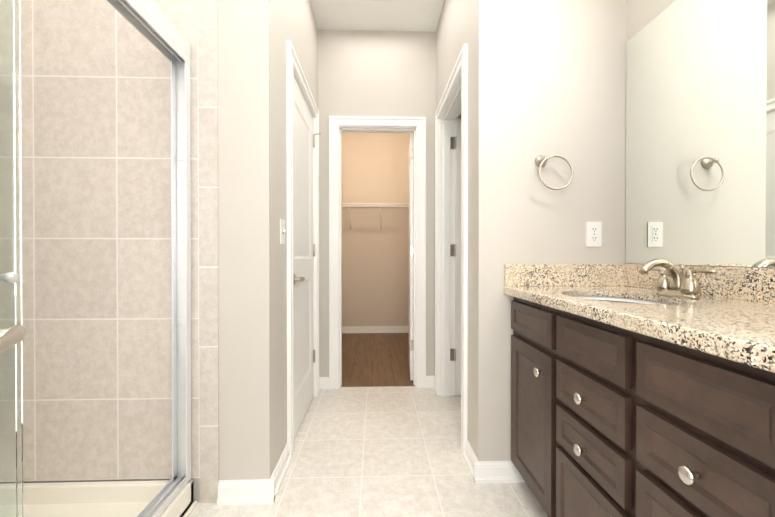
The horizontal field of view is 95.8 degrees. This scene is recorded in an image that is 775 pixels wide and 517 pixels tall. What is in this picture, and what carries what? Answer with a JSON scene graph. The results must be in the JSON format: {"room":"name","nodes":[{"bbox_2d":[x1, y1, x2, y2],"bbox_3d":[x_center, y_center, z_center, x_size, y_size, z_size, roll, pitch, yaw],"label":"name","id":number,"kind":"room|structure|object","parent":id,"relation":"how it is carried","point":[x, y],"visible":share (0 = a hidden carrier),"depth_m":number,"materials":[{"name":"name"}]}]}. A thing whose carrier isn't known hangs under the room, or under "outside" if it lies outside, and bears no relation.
{"room":"bathroom","nodes":[
{"label":"bathroom","id":0,"kind":"room"},
{"bbox_2d":[23,0,276,501],"bbox_3d":[-1.137,-0.374,1.500,1.280,2.780,0.115,0,0,-2],"label":"wall","id":1,"kind":"structure","parent":0,"point":[247,139],"depth_m":1.46,"materials":[{"name":"beige paint"}]},
{"bbox_2d":[0,272,18,282],"bbox_3d":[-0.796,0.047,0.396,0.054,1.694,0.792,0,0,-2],"label":"hardware piece","id":2,"kind":"object","parent":1,"relation":"attached to","point":[10,277],"visible":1,"depth_m":0.73,"materials":[{"name":"metal"}]},
{"bbox_2d":[0,0,190,516],"bbox_3d":[-0.815,0.020,0.690,0.064,1.790,1.503,0,0,-2],"label":"shower door frame","id":3,"kind":"object","parent":1,"relation":"attached to","point":[151,23],"visible":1,"depth_m":1.12,"materials":[{"name":"metal"}]},
{"bbox_2d":[20,0,199,480],"bbox_3d":[-1.219,-0.262,1.436,0.880,2.344,0.011,0,0,-2],"label":"wall tile","id":4,"kind":"structure","parent":1,"relation":"attached to","point":[96,212],"depth_m":1.43,"materials":[{"name":"beige tile"}]},
{"bbox_2d":[198,0,218,502],"bbox_3d":[-0.742,-0.209,1.452,0.075,2.450,0.011,0,0,-2],"label":"tile trim","id":5,"kind":"structure","parent":1,"relation":"attached to","point":[208,244],"depth_m":1.45,"materials":[{"name":"beige tile"}]},
{"bbox_2d":[217,479,274,504],"bbox_3d":[-0.589,0.972,1.457,0.231,0.088,0.022,0,0,-2],"label":"baseboard","id":6,"kind":"structure","parent":1,"relation":"attached to","point":[236,492],"depth_m":1.46,"materials":[{"name":"white paint"}]},
{"bbox_2d":[276,0,317,462],"bbox_3d":[-0.576,-0.378,2.144,0.115,2.780,1.135,0,0,-2],"label":"wall","id":7,"kind":"structure","parent":0,"point":[297,24],"depth_m":1.71,"materials":[{"name":"beige paint"}]},
{"bbox_2d":[270,442,291,498],"bbox_3d":[-0.489,0.971,1.617,0.022,0.088,0.292,0,0,-2],"label":"baseboard","id":8,"kind":"structure","parent":7,"relation":"attached to","point":[280,469],"depth_m":1.61,"materials":[{"name":"white paint"}]},
{"bbox_2d":[280,219,285,243],"bbox_3d":[-0.494,-0.127,1.665,0.016,0.115,0.070,0,0,-2],"label":"switch plate","id":9,"kind":"object","parent":7,"relation":"attached to","point":[282,231],"visible":1,"depth_m":1.66,"materials":[{"name":"white plastic"}]},
{"bbox_2d":[287,40,318,456],"bbox_3d":[-0.577,-0.042,2.188,0.157,2.108,0.866,0,0,-2],"label":"door frame","id":10,"kind":"structure","parent":7,"relation":"attached to","point":[294,67],"depth_m":1.81,"materials":[{"name":"white paint"}]},
{"bbox_2d":[293,74,320,438],"bbox_3d":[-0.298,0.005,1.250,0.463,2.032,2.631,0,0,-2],"label":"door","id":11,"kind":"structure","parent":7,"relation":"in","point":[303,215],"depth_m":2.20,"materials":[{"name":"white paint"}]},
{"bbox_2d":[188,386,547,516],"bbox_3d":[0.020,1.050,0.708,3.750,0.060,4.100,0,0,-2],"label":"floor","id":12,"kind":"structure","parent":0,"point":[390,451],"depth_m":1.69,"materials":[{"name":"beige tile"}]},
{"bbox_2d":[23,480,196,516],"bbox_3d":[-1.192,0.968,0.683,0.863,0.104,1.506,0,0,-2],"label":"shower pan","id":13,"kind":"object","parent":12,"relation":"on","point":[100,499],"visible":0.88,"depth_m":1.40,"materials":[{"name":"plastic"}]},
{"bbox_2d":[504,290,774,516],"bbox_3d":[0.837,0.592,0.856,0.570,0.855,1.508,0,0,-2],"label":"bathroom vanity","id":14,"kind":"object","parent":12,"relation":"on","point":[647,389],"depth_m":0.85,"materials":[{"name":"wood"}]},
{"bbox_2d":[504,286,774,361],"bbox_3d":[0.839,0.148,0.843,0.567,0.037,1.528,0,0,-2],"label":"countertop","id":15,"kind":"structure","parent":14,"relation":"on","point":[740,325],"depth_m":0.83,"materials":[{"name":"beige stone"}]},
{"bbox_2d":[576,294,651,301],"bbox_3d":[0.775,0.235,1.183,0.341,0.168,0.451,0,0,-2],"label":"sink","id":16,"kind":"object","parent":15,"relation":"in","point":[603,297],"depth_m":1.34,"materials":[{"name":"white ceramic"}]},
{"bbox_2d":[632,258,723,297],"bbox_3d":[0.926,0.064,1.177,0.157,0.128,0.291,0,0,-2],"label":"faucet","id":17,"kind":"object","parent":15,"relation":"on","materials":[{"name":"silver metal"}]},
{"bbox_2d":[342,132,409,325],"bbox_3d":[-0.353,-0.393,4.747,1.570,2.780,0.115,0,0,-2],"label":"wall","id":18,"kind":"structure","parent":0,"point":[375,264],"depth_m":4.70,"materials":[{"name":"paint"}]},
{"bbox_2d":[342,326,408,332],"bbox_3d":[-0.351,0.954,4.686,1.570,0.088,0.022,0,0,-2],"label":"baseboard","id":19,"kind":"structure","parent":18,"relation":"attached to","point":[375,329],"depth_m":4.69,"materials":[{"name":"white paint"}]},
{"bbox_2d":[342,203,408,230],"bbox_3d":[-0.346,-0.531,4.536,1.566,0.330,0.304,0,0,-2],"label":"wire shelf","id":20,"kind":"object","parent":18,"relation":"attached to","point":[380,205],"visible":0.48,"depth_m":4.40,"materials":[{"name":"white metal"}]},
{"bbox_2d":[318,29,435,376],"bbox_3d":[-0.081,-0.382,2.785,1.145,2.780,0.115,0,0,-2],"label":"wall","id":21,"kind":"structure","parent":0,"point":[374,73],"depth_m":2.72,"materials":[{"name":"beige paint"}]},
{"bbox_2d":[319,377,328,388],"bbox_3d":[-0.494,0.965,2.711,0.085,0.088,0.022,0,0,-2],"label":"baseboard","id":22,"kind":"structure","parent":21,"relation":"attached to","point":[324,382],"depth_m":2.71,"materials":[{"name":"white paint"}]},
{"bbox_2d":[329,116,425,388],"bbox_3d":[-0.078,-0.045,2.787,0.751,2.108,0.157,0,0,-2],"label":"door frame","id":23,"kind":"structure","parent":21,"relation":"attached to","point":[417,124],"depth_m":2.72,"materials":[{"name":"white paint"}]},
{"bbox_2d":[409,133,412,379],"bbox_3d":[0.214,-0.012,3.150,0.035,2.018,0.591,0,0,2],"label":"closet door","id":24,"kind":"structure","parent":21,"relation":"in","point":[411,256],"depth_m":2.86,"materials":[{"name":"white paint"}]},
{"bbox_2d":[426,376,434,387],"bbox_3d":[0.339,0.965,2.738,0.079,0.088,0.022,0,0,-2],"label":"baseboard","id":25,"kind":"structure","parent":21,"relation":"attached to","point":[429,381],"depth_m":2.74,"materials":[{"name":"white paint"}]},
{"bbox_2d":[341,333,413,386],"bbox_3d":[-0.333,1.033,3.823,2.250,0.060,2.150,0,0,-2],"label":"floor","id":26,"kind":"structure","parent":0,"point":[375,359],"depth_m":3.45,"materials":[{"name":"brown wood"}]},
{"bbox_2d":[311,0,443,31],"bbox_3d":[-0.016,-1.796,1.766,3.750,0.060,6.250,0,0,-2],"label":"ceiling","id":27,"kind":"structure","parent":0,"point":[399,15],"depth_m":2.54,"materials":[{"name":"paint"}]},
{"bbox_2d":[436,0,471,444],"bbox_3d":[0.452,-0.378,2.227,0.115,2.780,1.035,0,0,-2],"label":"wall","id":28,"kind":"structure","parent":0,"point":[454,31],"depth_m":1.85,"materials":[{"name":"beige paint"}]},
{"bbox_2d":[435,44,467,454],"bbox_3d":[0.453,-0.042,2.222,0.157,2.108,0.866,0,0,-2],"label":"door frame","id":29,"kind":"structure","parent":28,"relation":"attached to","point":[458,78],"depth_m":2.57,"materials":[{"name":"white paint"}]},
{"bbox_2d":[450,137,454,360],"bbox_3d":[0.346,-0.071,2.704,0.392,1.648,0.028,0,0,44],"label":"door hinges","id":30,"kind":"object","parent":28,"relation":"attached to","point":[452,249],"depth_m":2.58,"materials":[{"name":"silver metal"}]},
{"bbox_2d":[455,118,460,394],"bbox_3d":[0.853,-0.009,2.549,0.706,2.018,0.090,0,0,-2],"label":"room door","id":31,"kind":"structure","parent":28,"relation":"in","point":[457,256],"depth_m":2.55,"materials":[{"name":"white paint"}]},
{"bbox_2d":[463,439,477,479],"bbox_3d":[0.402,0.971,1.697,0.022,0.088,0.192,0,0,-2],"label":"baseboard","id":32,"kind":"structure","parent":28,"relation":"attached to","point":[469,456],"depth_m":1.70,"materials":[{"name":"white paint"}]},
{"bbox_2d":[471,0,625,460],"bbox_3d":[1.063,-0.375,1.672,1.300,2.780,0.115,0,0,-2],"label":"wall","id":33,"kind":"structure","parent":0,"point":[548,77],"depth_m":1.60,"materials":[{"name":"beige paint"}]},
{"bbox_2d":[474,461,524,483],"bbox_3d":[0.519,0.971,1.593,0.250,0.088,0.022,0,0,-2],"label":"baseboard","id":34,"kind":"structure","parent":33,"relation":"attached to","point":[496,472],"depth_m":1.59,"materials":[{"name":"white paint"}]},
{"bbox_2d":[535,155,573,189],"bbox_3d":[0.748,-0.387,1.574,0.158,0.168,0.056,0,0,-2],"label":"towel ring","id":35,"kind":"object","parent":33,"relation":"attached to","point":[540,161],"visible":1,"depth_m":1.55,"materials":[{"name":"silver metal"}]},
{"bbox_2d":[504,264,623,285],"bbox_3d":[0.805,0.075,1.596,0.545,0.100,0.021,0,0,-2],"label":"backsplash","id":36,"kind":"structure","parent":33,"relation":"attached to","point":[514,274],"depth_m":1.59,"materials":[{"name":"beige stone"}]},
{"bbox_2d":[586,222,601,246],"bbox_3d":[0.950,-0.112,1.608,0.070,0.115,0.007,0,0,-2],"label":"electrical outlet plate","id":37,"kind":"object","parent":33,"relation":"attached to","point":[593,234],"visible":1,"depth_m":1.61,"materials":[{"name":"white plastic"}]},
{"bbox_2d":[624,264,774,301],"bbox_3d":[1.112,0.079,0.852,0.020,0.100,1.528,0,0,-2],"label":"backsplash","id":38,"kind":"structure","parent":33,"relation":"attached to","point":[754,284],"depth_m":1.08,"materials":[{"name":"beige stone"}]},
{"bbox_2d":[625,0,774,267],"bbox_3d":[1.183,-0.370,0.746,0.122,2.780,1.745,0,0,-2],"label":"mirror","id":39,"kind":"object","parent":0,"point":[700,132],"depth_m":1.23,"materials":[{"name":"silver mirror"}]},
{"bbox_3d":[0.161,-0.029,-0.102,0.916,2.108,0.157,0,0,-2],"label":"door frame","id":40,"kind":"structure","parent":0,"visible":0},
{"bbox_2d":[0,324,25,353],"bbox_3d":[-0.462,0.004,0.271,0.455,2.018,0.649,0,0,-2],"label":"door handle","id":41,"kind":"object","parent":40,"relation":"attached to","point":[12,336],"depth_m":0.53,"materials":[{"name":"silver metal"}]}
]}

